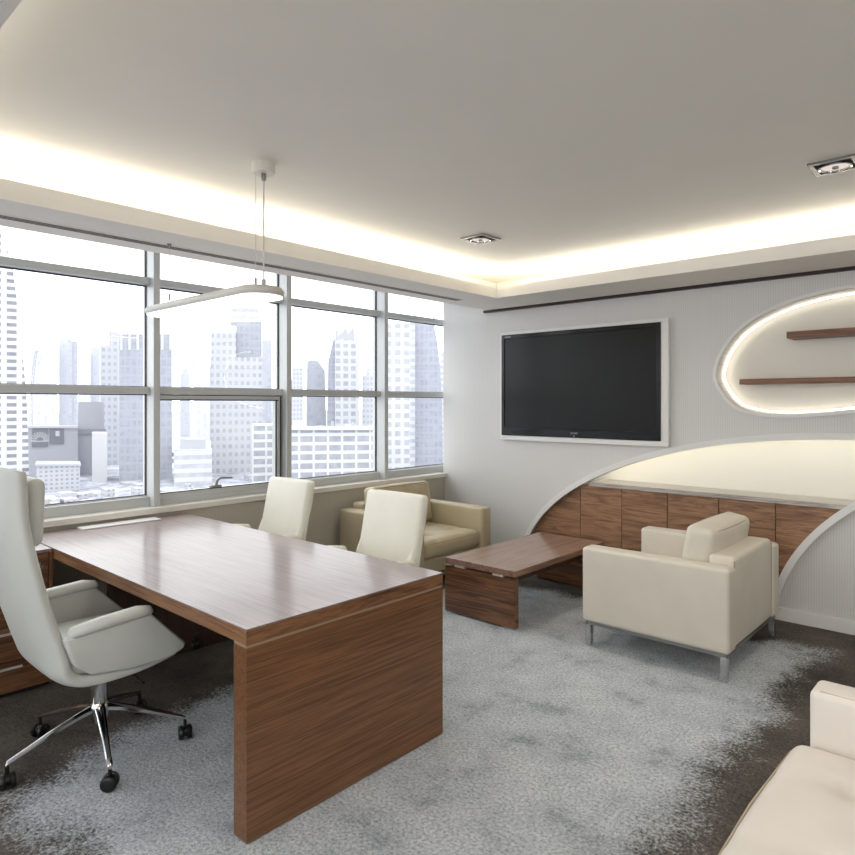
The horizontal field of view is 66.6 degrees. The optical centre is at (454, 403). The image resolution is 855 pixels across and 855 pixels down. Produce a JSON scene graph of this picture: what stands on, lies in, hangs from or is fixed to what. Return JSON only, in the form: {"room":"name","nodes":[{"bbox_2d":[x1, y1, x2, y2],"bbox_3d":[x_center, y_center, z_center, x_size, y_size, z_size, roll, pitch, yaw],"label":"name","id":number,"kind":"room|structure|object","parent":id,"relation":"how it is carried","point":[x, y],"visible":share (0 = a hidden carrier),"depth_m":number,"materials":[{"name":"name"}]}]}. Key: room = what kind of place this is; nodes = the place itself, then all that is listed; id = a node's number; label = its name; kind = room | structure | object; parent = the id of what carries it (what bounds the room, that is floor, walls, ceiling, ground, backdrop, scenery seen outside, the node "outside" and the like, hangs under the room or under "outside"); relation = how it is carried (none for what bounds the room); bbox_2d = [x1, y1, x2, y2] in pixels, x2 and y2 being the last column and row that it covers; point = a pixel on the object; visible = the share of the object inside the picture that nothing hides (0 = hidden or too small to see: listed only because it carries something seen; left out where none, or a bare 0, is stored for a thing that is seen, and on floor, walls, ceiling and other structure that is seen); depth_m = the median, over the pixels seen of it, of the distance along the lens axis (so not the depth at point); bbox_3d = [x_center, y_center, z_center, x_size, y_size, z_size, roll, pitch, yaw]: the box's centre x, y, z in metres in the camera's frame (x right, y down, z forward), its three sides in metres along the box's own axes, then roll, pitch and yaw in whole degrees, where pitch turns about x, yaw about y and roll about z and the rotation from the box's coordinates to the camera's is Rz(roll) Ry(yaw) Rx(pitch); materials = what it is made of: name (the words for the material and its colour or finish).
{"room":"office","nodes":[
{"label":"office","id":0,"kind":"room"},
{"bbox_2d":[43,477,444,595],"bbox_3d":[-2.373,1.123,4.235,0.270,0.755,6.599,0,0,41],"label":"wall","id":1,"kind":"structure","parent":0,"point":[323,528],"depth_m":5.03,"materials":[{"name":"beige paint"}]},
{"bbox_2d":[0,251,149,517],"bbox_3d":[-2.462,-0.257,4.114,0.095,1.934,1.024,0,0,41],"label":"window","id":2,"kind":"structure","parent":1,"relation":"attached to","point":[125,502],"depth_m":4.18,"materials":[{"name":"metal"}]},
{"bbox_2d":[143,251,159,506],"bbox_3d":[-2.098,-0.250,4.503,0.170,1.920,0.045,0,0,41],"label":"mullion","id":3,"kind":"object","parent":1,"relation":"attached to","point":[152,258],"depth_m":4.45,"materials":[{"name":"metal"}]},
{"bbox_2d":[160,274,282,504],"bbox_3d":[-1.748,-0.257,4.905,0.127,1.934,1.024,0,0,41],"label":"window","id":4,"kind":"structure","parent":1,"relation":"attached to","point":[217,490],"depth_m":4.89,"materials":[{"name":"metal"}]},
{"bbox_2d":[43,472,446,527],"bbox_3d":[-2.320,0.725,4.189,0.190,0.040,6.599,0,0,41],"label":"window sill","id":5,"kind":"structure","parent":1,"relation":"attached to","point":[139,511],"depth_m":4.63,"materials":[{"name":"stone"}]},
{"bbox_2d":[275,274,291,477],"bbox_3d":[-1.397,-0.250,5.304,0.170,1.920,0.045,0,0,41],"label":"mullion","id":6,"kind":"object","parent":1,"relation":"attached to","point":[285,282],"depth_m":5.26,"materials":[{"name":"metal"}]},
{"bbox_2d":[292,291,380,486],"bbox_3d":[-1.059,-0.257,5.716,0.095,1.934,1.024,0,0,41],"label":"window","id":7,"kind":"structure","parent":1,"relation":"attached to","point":[367,475],"depth_m":5.74,"materials":[{"name":"metal"}]},
{"bbox_2d":[373,291,387,479],"bbox_3d":[-0.695,-0.250,6.106,0.170,1.920,0.045,0,0,41],"label":"mullion","id":8,"kind":"object","parent":1,"relation":"attached to","point":[381,297],"depth_m":6.06,"materials":[{"name":"metal"}]},
{"bbox_2d":[388,312,442,477],"bbox_3d":[-0.356,-0.212,6.519,0.095,2.024,1.029,0,0,41],"label":"window","id":9,"kind":"structure","parent":1,"relation":"attached to","point":[416,470],"depth_m":6.43,"materials":[{"name":"metal"}]},
{"bbox_2d":[0,0,854,282],"bbox_3d":[0.371,-1.190,2.032,6.100,0.100,6.900,0,0,41],"label":"ceiling","id":10,"kind":"structure","parent":0,"point":[575,135],"depth_m":2.62,"materials":[{"name":"paint"}]},
{"bbox_2d":[145,159,284,317],"bbox_3d":[-1.291,-0.823,3.421,1.198,0.635,0.228,0,0,41],"label":"pendant lamp","id":11,"kind":"object","parent":10,"relation":"hanging from","point":[248,294],"visible":1,"depth_m":3.18,"materials":[{"name":"metal"}]},
{"bbox_2d":[147,293,282,317],"bbox_3d":[-1.291,-0.510,3.421,1.178,0.011,0.208,0,0,41],"label":"diffuser","id":12,"kind":"object","parent":11,"relation":"attached to","point":[215,302],"depth_m":3.34,"materials":[{"name":"white plastic"}]},
{"bbox_2d":[460,233,500,244],"bbox_3d":[0.180,-1.131,4.479,0.200,0.026,0.200,0,0,41],"label":"recessed light","id":13,"kind":"object","parent":10,"relation":"in","point":[481,238],"visible":1,"depth_m":4.46,"materials":[{"name":"metal"}]},
{"bbox_2d":[807,154,854,176],"bbox_3d":[1.818,-1.131,3.101,0.200,0.026,0.200,0,0,41],"label":"recessed light","id":14,"kind":"object","parent":10,"relation":"in","point":[843,163],"visible":1,"depth_m":3.09,"materials":[{"name":"metal"}]},
{"bbox_2d":[0,570,854,854],"bbox_3d":[0.197,1.560,2.251,6.850,0.120,7.200,0,0,41],"label":"floor","id":15,"kind":"structure","parent":0,"point":[551,742],"depth_m":2.76,"materials":[{"name":"carpet"}]},
{"bbox_2d":[0,544,52,697],"bbox_3d":[-3.233,1.133,2.573,0.546,0.733,2.766,0,0,41],"label":"storage cabinet","id":16,"kind":"object","parent":15,"relation":"on","point":[17,675],"visible":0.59,"depth_m":3.33,"materials":[{"name":"brown wood"}]},
{"bbox_2d":[0,467,191,792],"bbox_3d":[-1.557,0.867,2.770,0.725,1.267,0.737,0,0,41],"label":"chair","id":17,"kind":"object","parent":15,"relation":"on","point":[74,634],"visible":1,"depth_m":2.53,"materials":[{"name":"beige leather"}]},
{"bbox_2d":[40,513,442,844],"bbox_3d":[-1.290,1.133,3.373,2.424,0.734,0.990,0,0,41],"label":"desk","id":18,"kind":"object","parent":15,"relation":"on","point":[338,653],"visible":0.94,"depth_m":2.64,"materials":[{"name":"brown wood"}]},
{"bbox_2d":[77,517,161,529],"bbox_3d":[-2.127,0.762,4.143,0.110,0.006,0.475,0,0,41],"label":"flap","id":19,"kind":"object","parent":18,"relation":"on","point":[103,525],"visible":1,"depth_m":4.12,"materials":[{"name":"white plastic"}]},
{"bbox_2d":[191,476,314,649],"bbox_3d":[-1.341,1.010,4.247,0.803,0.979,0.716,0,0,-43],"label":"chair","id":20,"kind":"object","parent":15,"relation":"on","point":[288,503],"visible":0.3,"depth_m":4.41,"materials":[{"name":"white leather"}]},
{"bbox_2d":[263,476,313,540],"bbox_3d":[-1.158,0.738,4.484,0.480,0.434,0.142,0,0,41],"label":"backrest","id":21,"kind":"object","parent":20,"relation":"on","point":[288,503],"depth_m":4.42,"materials":[{"name":"white leather"}]},
{"bbox_2d":[330,489,427,566],"bbox_3d":[-0.547,1.010,3.552,0.803,0.979,0.716,0,0,-43],"label":"chair","id":22,"kind":"object","parent":15,"relation":"on","point":[394,522],"visible":0.3,"depth_m":3.73,"materials":[{"name":"white leather"}]},
{"bbox_2d":[361,489,427,566],"bbox_3d":[-0.364,0.738,3.788,0.480,0.434,0.142,0,0,41],"label":"backrest","id":23,"kind":"object","parent":22,"relation":"on","point":[394,522],"depth_m":3.73,"materials":[{"name":"white leather"}]},
{"bbox_2d":[340,481,489,574],"bbox_3d":[-0.327,1.097,5.560,0.892,0.805,0.958,0,0,41],"label":"armchair","id":24,"kind":"object","parent":15,"relation":"on","point":[451,528],"visible":0.42,"depth_m":5.48,"materials":[{"name":"beige leather"}]},
{"bbox_2d":[364,481,431,520],"bbox_3d":[-0.486,0.885,5.700,0.225,0.380,0.678,0,0,41],"label":"cushion","id":25,"kind":"object","parent":24,"relation":"on","point":[415,487],"depth_m":5.73,"materials":[{"name":"beige leather"}]},
{"bbox_2d":[424,522,478,559],"bbox_3d":[-0.271,1.145,5.512,0.744,0.189,0.696,0,0,41],"label":"seat cushion","id":26,"kind":"object","parent":24,"relation":"on","point":[442,540],"depth_m":5.34,"materials":[{"name":"beige leather"}]},
{"bbox_2d":[445,532,603,630],"bbox_3d":[0.567,1.304,4.944,0.618,0.393,1.223,0,0,41],"label":"coffee table","id":27,"kind":"object","parent":15,"relation":"on","point":[482,583],"visible":0.82,"depth_m":4.60,"materials":[{"name":"brown wood"}]},
{"bbox_2d":[583,512,778,682],"bbox_3d":[1.438,1.097,4.108,0.892,0.805,0.958,0,0,41],"label":"armchair","id":28,"kind":"object","parent":15,"relation":"on","point":[708,587],"visible":1,"depth_m":3.76,"materials":[{"name":"beige leather"}]},
{"bbox_2d":[682,512,749,562],"bbox_3d":[1.597,0.885,3.969,0.225,0.380,0.678,0,0,41],"label":"cushion","id":29,"kind":"object","parent":28,"relation":"on","point":[708,538],"depth_m":3.75,"materials":[{"name":"beige leather"}]},
{"bbox_2d":[533,484,840,575],"bbox_3d":[1.999,1.101,5.000,3.300,0.797,0.268,0,0,41],"label":"base cabinet","id":30,"kind":"object","parent":15,"relation":"on","point":[615,517],"visible":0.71,"depth_m":5.18,"materials":[{"name":"brown wood"}]},
{"bbox_2d":[587,479,854,508],"bbox_3d":[2.339,0.684,4.695,2.947,0.033,0.291,0,0,41],"label":"countertop","id":31,"kind":"structure","parent":30,"relation":"on","point":[822,502],"depth_m":4.84,"materials":[{"name":"grey stone"}]},
{"bbox_2d":[718,680,854,854],"bbox_3d":[0.853,1.097,1.131,0.902,0.805,1.928,0,0,41],"label":"sofa","id":32,"kind":"object","parent":15,"relation":"on","point":[806,806],"visible":1,"depth_m":1.72,"materials":[{"name":"leather"}]},
{"bbox_2d":[720,745,854,854],"bbox_3d":[1.072,1.120,1.494,0.754,0.189,0.831,0,0,41],"label":"seat cushion","id":33,"kind":"object","parent":32,"relation":"on","point":[806,806],"depth_m":1.66,"materials":[{"name":"leather"}]},
{"bbox_2d":[0,0,854,309],"bbox_3d":[0.362,-1.073,1.840,5.860,0.355,6.600,0,0,41],"label":"soffit","id":34,"kind":"structure","parent":0,"point":[18,199],"depth_m":4.10,"materials":[{"name":"paint"}]},
{"bbox_2d":[167,243,171,300],"bbox_3d":[-1.595,-0.735,3.636,0.024,0.319,0.023,0,0,41],"label":"blind cord","id":35,"kind":"object","parent":34,"relation":"hanging from","point":[168,244],"visible":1,"depth_m":3.63,"materials":[{"name":"metal"}]},
{"bbox_2d":[0,214,462,300],"bbox_3d":[-1.807,-0.894,3.500,0.080,0.010,5.640,0,0,41],"label":"air vent","id":36,"kind":"object","parent":34,"relation":"attached to","point":[2,216],"visible":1,"depth_m":3.82,"materials":[{"name":"metal"}]},
{"bbox_2d":[0,169,854,286],"bbox_3d":[0.393,-1.028,1.793,5.749,0.223,6.570,0,0,41],"label":"cove","id":37,"kind":"object","parent":34,"relation":"attached to","point":[4,174],"visible":0.33,"depth_m":4.46,"materials":[{"name":"paint"}]},
{"bbox_2d":[443,270,854,544],"bbox_3d":[2.462,0.125,4.687,6.450,2.750,0.450,0,0,41],"label":"wall","id":38,"kind":"structure","parent":0,"point":[516,479],"depth_m":5.62,"materials":[{"name":"white paint"}]},
{"bbox_2d":[500,318,670,446],"bbox_3d":[1.059,-0.166,5.590,1.634,1.005,0.040,0,0,41],"label":"surround","id":39,"kind":"object","parent":38,"relation":"attached to","point":[665,322],"visible":0.98,"depth_m":5.13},
{"bbox_2d":[501,322,660,440],"bbox_3d":[1.038,-0.172,5.599,1.550,0.932,0.050,0,0,41],"label":"television","id":40,"kind":"object","parent":39,"relation":"attached to","point":[598,382],"visible":1,"depth_m":5.51,"materials":[{"name":"metal"}]},
{"bbox_2d":[483,266,854,312],"bbox_3d":[2.509,-0.883,4.327,5.905,0.023,0.030,0,0,41],"label":"trim","id":41,"kind":"structure","parent":38,"relation":"attached to","point":[851,268],"depth_m":4.96,"materials":[{"name":"black metal"}]},
{"bbox_2d":[524,433,854,535],"bbox_3d":[2.636,0.805,4.240,5.378,1.224,0.052,0,0,41],"label":"trim","id":42,"kind":"structure","parent":38,"relation":"attached to","point":[796,436],"depth_m":4.96,"materials":[{"name":"white paint"}]},
{"bbox_2d":[582,440,854,499],"bbox_3d":[2.832,0.822,4.463,5.480,1.349,0.001,0,0,41],"label":"niche","id":43,"kind":"object","parent":38,"relation":"in","point":[815,468],"visible":0.14,"depth_m":4.91,"materials":[{"name":"beige paint"}]},
{"bbox_2d":[713,284,854,417],"bbox_3d":[2.534,-0.340,4.321,1.602,0.877,0.026,0,0,41],"label":"trim","id":44,"kind":"structure","parent":38,"relation":"attached to","point":[777,306],"depth_m":4.57,"materials":[{"name":"white paint"}]},
{"bbox_2d":[724,292,854,413],"bbox_3d":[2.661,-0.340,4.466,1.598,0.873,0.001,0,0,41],"label":"led strip","id":45,"kind":"object","parent":38,"relation":"attached to","point":[753,331],"visible":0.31,"depth_m":4.72,"materials":[{"name":"white plastic"}]},
{"bbox_2d":[729,297,854,408],"bbox_3d":[2.651,-0.340,4.455,1.488,0.763,0.020,0,0,41],"label":"wall niche","id":46,"kind":"object","parent":38,"relation":"attached to","point":[768,352],"visible":0.98,"depth_m":4.62,"materials":[{"name":"white paint"}]},
{"bbox_2d":[739,376,854,384],"bbox_3d":[2.588,-0.159,4.386,1.225,0.038,0.164,0,0,41],"label":"wall shelf","id":47,"kind":"object","parent":46,"relation":"attached to","point":[812,380],"visible":1,"depth_m":4.49,"materials":[{"name":"brown wood"}]},
{"bbox_2d":[787,327,854,339],"bbox_3d":[2.725,-0.475,4.254,0.965,0.045,0.184,0,0,41],"label":"wall shelf","id":48,"kind":"object","parent":46,"relation":"attached to","point":[838,332],"visible":1,"depth_m":4.38,"materials":[{"name":"brown wood"}]},
{"bbox_2d":[775,606,854,634],"bbox_3d":[3.485,1.455,3.456,3.290,0.090,0.055,0,0,41],"label":"baseboard","id":49,"kind":"structure","parent":38,"relation":"attached to","point":[847,626],"depth_m":4.35,"materials":[{"name":"white paint"}]},
{"bbox_2d":[779,511,854,619],"bbox_3d":[3.481,0.863,3.486,3.235,1.091,0.055,0,0,41],"label":"panel","id":50,"kind":"object","parent":38,"relation":"attached to","point":[822,581],"visible":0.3,"depth_m":4.32,"materials":[{"name":"white paint"}]},
{"bbox_2d":[779,502,854,600],"bbox_3d":[2.835,0.847,4.025,1.618,1.128,0.095,0,0,41],"label":"trim","id":51,"kind":"structure","parent":38,"relation":"attached to","point":[836,517],"depth_m":4.36,"materials":[{"name":"white paint"}]},
{"label":"outside","id":52,"kind":"structure","parent":0,"visible":0},
{"bbox_2d":[27,411,361,500],"bbox_3d":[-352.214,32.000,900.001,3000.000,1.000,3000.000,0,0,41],"label":"ground","id":53,"kind":"structure","parent":52,"point":[86,484],"depth_m":266.31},
{"bbox_2d":[0,229,28,475],"bbox_3d":[-175.647,-26.312,236.656,33.087,115.624,28.000,0,0,-37],"label":"skyscraper","id":54,"kind":"structure","parent":53,"relation":"on","point":[13,407],"depth_m":232.00,"materials":[{"name":"white concrete"}]},
{"bbox_2d":[29,351,42,425],"bbox_3d":[-212.385,2.353,330.000,7.272,58.404,0.320,0,0,0],"label":"tower crane","id":55,"kind":"object","parent":53,"relation":"on","point":[35,351],"visible":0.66,"depth_m":329.90,"materials":[{"name":"white metal"}]},
{"bbox_2d":[31,344,56,425],"bbox_3d":[-323.641,-7.675,512.724,16.916,78.350,30.000,0,0,-32],"label":"apartment tower","id":56,"kind":"structure","parent":53,"relation":"on","point":[44,406],"depth_m":500.34,"materials":[{"name":"white concrete"}]},
{"bbox_2d":[28,425,77,477],"bbox_3d":[-175.211,20.401,284.015,18.007,22.198,23.000,0,0,-32],"label":"building","id":57,"kind":"structure","parent":53,"relation":"on","point":[45,443],"depth_m":274.50,"materials":[{"name":"grey concrete"}]},
{"bbox_2d":[35,461,80,492],"bbox_3d":[-145.036,26.357,238.034,14.024,10.285,15.000,0,0,-31],"label":"building","id":58,"kind":"structure","parent":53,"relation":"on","point":[57,476],"depth_m":232.57,"materials":[{"name":"white concrete"}]},
{"bbox_2d":[59,334,77,425],"bbox_3d":[-315.322,-12.177,531.200,13.073,87.354,26.000,0,0,-31],"label":"skyscraper","id":59,"kind":"structure","parent":53,"relation":"on","point":[68,349],"depth_m":520.02,"materials":[{"name":"white concrete"}]},
{"bbox_2d":[79,345,99,401],"bbox_3d":[-368.041,-13.762,655.727,18.034,90.524,36.000,0,0,-29],"label":"apartment tower","id":60,"kind":"structure","parent":53,"relation":"on","point":[89,364],"depth_m":640.42,"materials":[{"name":"white concrete"}]},
{"bbox_2d":[78,402,105,474],"bbox_3d":[-167.242,15.381,300.069,10.914,32.237,25.000,0,0,-29],"label":"building","id":61,"kind":"structure","parent":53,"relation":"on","point":[90,414],"depth_m":289.15,"materials":[{"name":"grey concrete"}]},
{"bbox_2d":[92,432,106,481],"bbox_3d":[-146.394,21.640,268.150,5.308,19.720,14.000,0,0,-29],"label":"warehouse","id":62,"kind":"structure","parent":53,"relation":"on","point":[99,439],"depth_m":261.99,"materials":[{"name":"white concrete"}]},
{"bbox_2d":[100,332,118,464],"bbox_3d":[-180.233,-2.805,339.729,8.523,68.610,18.000,0,0,-28],"label":"apartment tower","id":63,"kind":"structure","parent":53,"relation":"on","point":[109,354],"depth_m":332.16,"materials":[{"name":"white concrete"}]},
{"bbox_2d":[119,326,171,480],"bbox_3d":[-132.302,-0.308,278.770,19.746,63.616,24.300,0,0,-25],"label":"skyscraper","id":64,"kind":"structure","parent":53,"relation":"on","point":[130,345],"depth_m":266.38,"materials":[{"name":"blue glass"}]},
{"bbox_2d":[45,451,251,503],"bbox_3d":[-103.880,29.902,313.780,450.798,3.197,289.083,0,0,41],"label":"roofs","id":65,"kind":"structure","parent":53,"relation":"on","point":[137,488],"depth_m":215.14,"materials":[{"name":"white concrete"}]},
{"bbox_2d":[180,369,189,436],"bbox_3d":[-260.764,-0.800,629.243,8.814,64.601,20.000,0,0,-23],"label":"apartment tower","id":66,"kind":"structure","parent":53,"relation":"on","point":[184,377],"depth_m":620.11,"materials":[{"name":"grey concrete"}]},
{"bbox_2d":[174,437,211,485],"bbox_3d":[-106.063,22.696,263.943,13.564,17.608,30.000,0,0,-22],"label":"office building","id":67,"kind":"structure","parent":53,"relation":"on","point":[192,457],"depth_m":250.73,"materials":[{"name":"white concrete"}]},
{"bbox_2d":[194,361,210,439],"bbox_3d":[-220.425,-2.683,571.209,15.275,68.366,24.000,0,0,-21],"label":"apartment tower","id":68,"kind":"structure","parent":53,"relation":"on","point":[202,369],"depth_m":559.67,"materials":[{"name":"white concrete"}]},
{"bbox_2d":[211,305,261,473],"bbox_3d":[-103.767,-7.647,309.998,22.326,78.294,31.000,0,0,-19],"label":"office tower","id":69,"kind":"structure","parent":53,"relation":"on","point":[236,357],"depth_m":296.23,"materials":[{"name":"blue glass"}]},
{"bbox_2d":[252,423,271,482],"bbox_3d":[-63.321,19.257,224.637,12.100,24.487,20.000,0,0,-16],"label":"office building","id":70,"kind":"structure","parent":53,"relation":"on","point":[261,432],"depth_m":214.25,"materials":[{"name":"concrete"}]},
{"bbox_2d":[262,340,271,422],"bbox_3d":[-112.577,-2.894,390.571,5.619,68.788,22.000,0,0,-16],"label":"office tower","id":71,"kind":"structure","parent":53,"relation":"on","point":[266,344],"depth_m":379.90,"materials":[{"name":"white concrete"}]},
{"bbox_2d":[292,368,302,420],"bbox_3d":[-130.614,1.448,531.172,13.209,60.103,23.000,0,0,-14],"label":"apartment tower","id":72,"kind":"structure","parent":53,"relation":"on","point":[297,373],"depth_m":520.53,"materials":[{"name":"white concrete"}]},
{"bbox_2d":[306,360,325,425],"bbox_3d":[-72.253,4.689,340.764,10.432,53.621,22.000,0,0,-12],"label":"office tower","id":73,"kind":"structure","parent":53,"relation":"on","point":[316,406],"depth_m":329.90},
{"bbox_2d":[292,421,372,478],"bbox_3d":[-40.268,18.402,216.747,29.048,26.197,36.000,0,0,-11],"label":"block","id":74,"kind":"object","parent":53,"relation":"on","point":[319,450],"visible":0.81,"depth_m":199.85,"materials":[{"name":"concrete"}]},
{"bbox_2d":[327,324,358,425],"bbox_3d":[-55.346,-3.922,321.832,15.514,70.844,24.000,0,0,-10],"label":"office tower","id":75,"kind":"structure","parent":53,"relation":"on","point":[343,362],"depth_m":310.75,"materials":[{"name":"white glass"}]},
{"bbox_2d":[362,368,372,425],"bbox_3d":[-58.432,3.952,439.914,7.871,55.095,20.000,0,0,-8],"label":"apartment tower","id":76,"kind":"structure","parent":53,"relation":"on","point":[367,380],"depth_m":429.95,"materials":[{"name":"white concrete"}]},
{"bbox_2d":[388,322,409,468],"bbox_3d":[-25.231,-1.017,271.950,12.748,65.033,24.000,0,0,-5],"label":"office tower","id":77,"kind":"structure","parent":53,"relation":"on","point":[398,333],"depth_m":260.21,"materials":[{"name":"white concrete"}]},
{"bbox_2d":[409,305,442,466],"bbox_3d":[-13.678,-7.692,313.987,15.681,78.383,26.000,0,0,-2],"label":"skyscraper","id":78,"kind":"structure","parent":53,"relation":"on","point":[426,448],"depth_m":302.95,"materials":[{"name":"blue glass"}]},
{"bbox_2d":[440,352,442,446],"bbox_3d":[0.386,1.447,373.000,16.619,60.106,26.000,0,0,0],"label":"office tower","id":79,"kind":"structure","parent":53,"relation":"on","point":[441,353],"depth_m":360.03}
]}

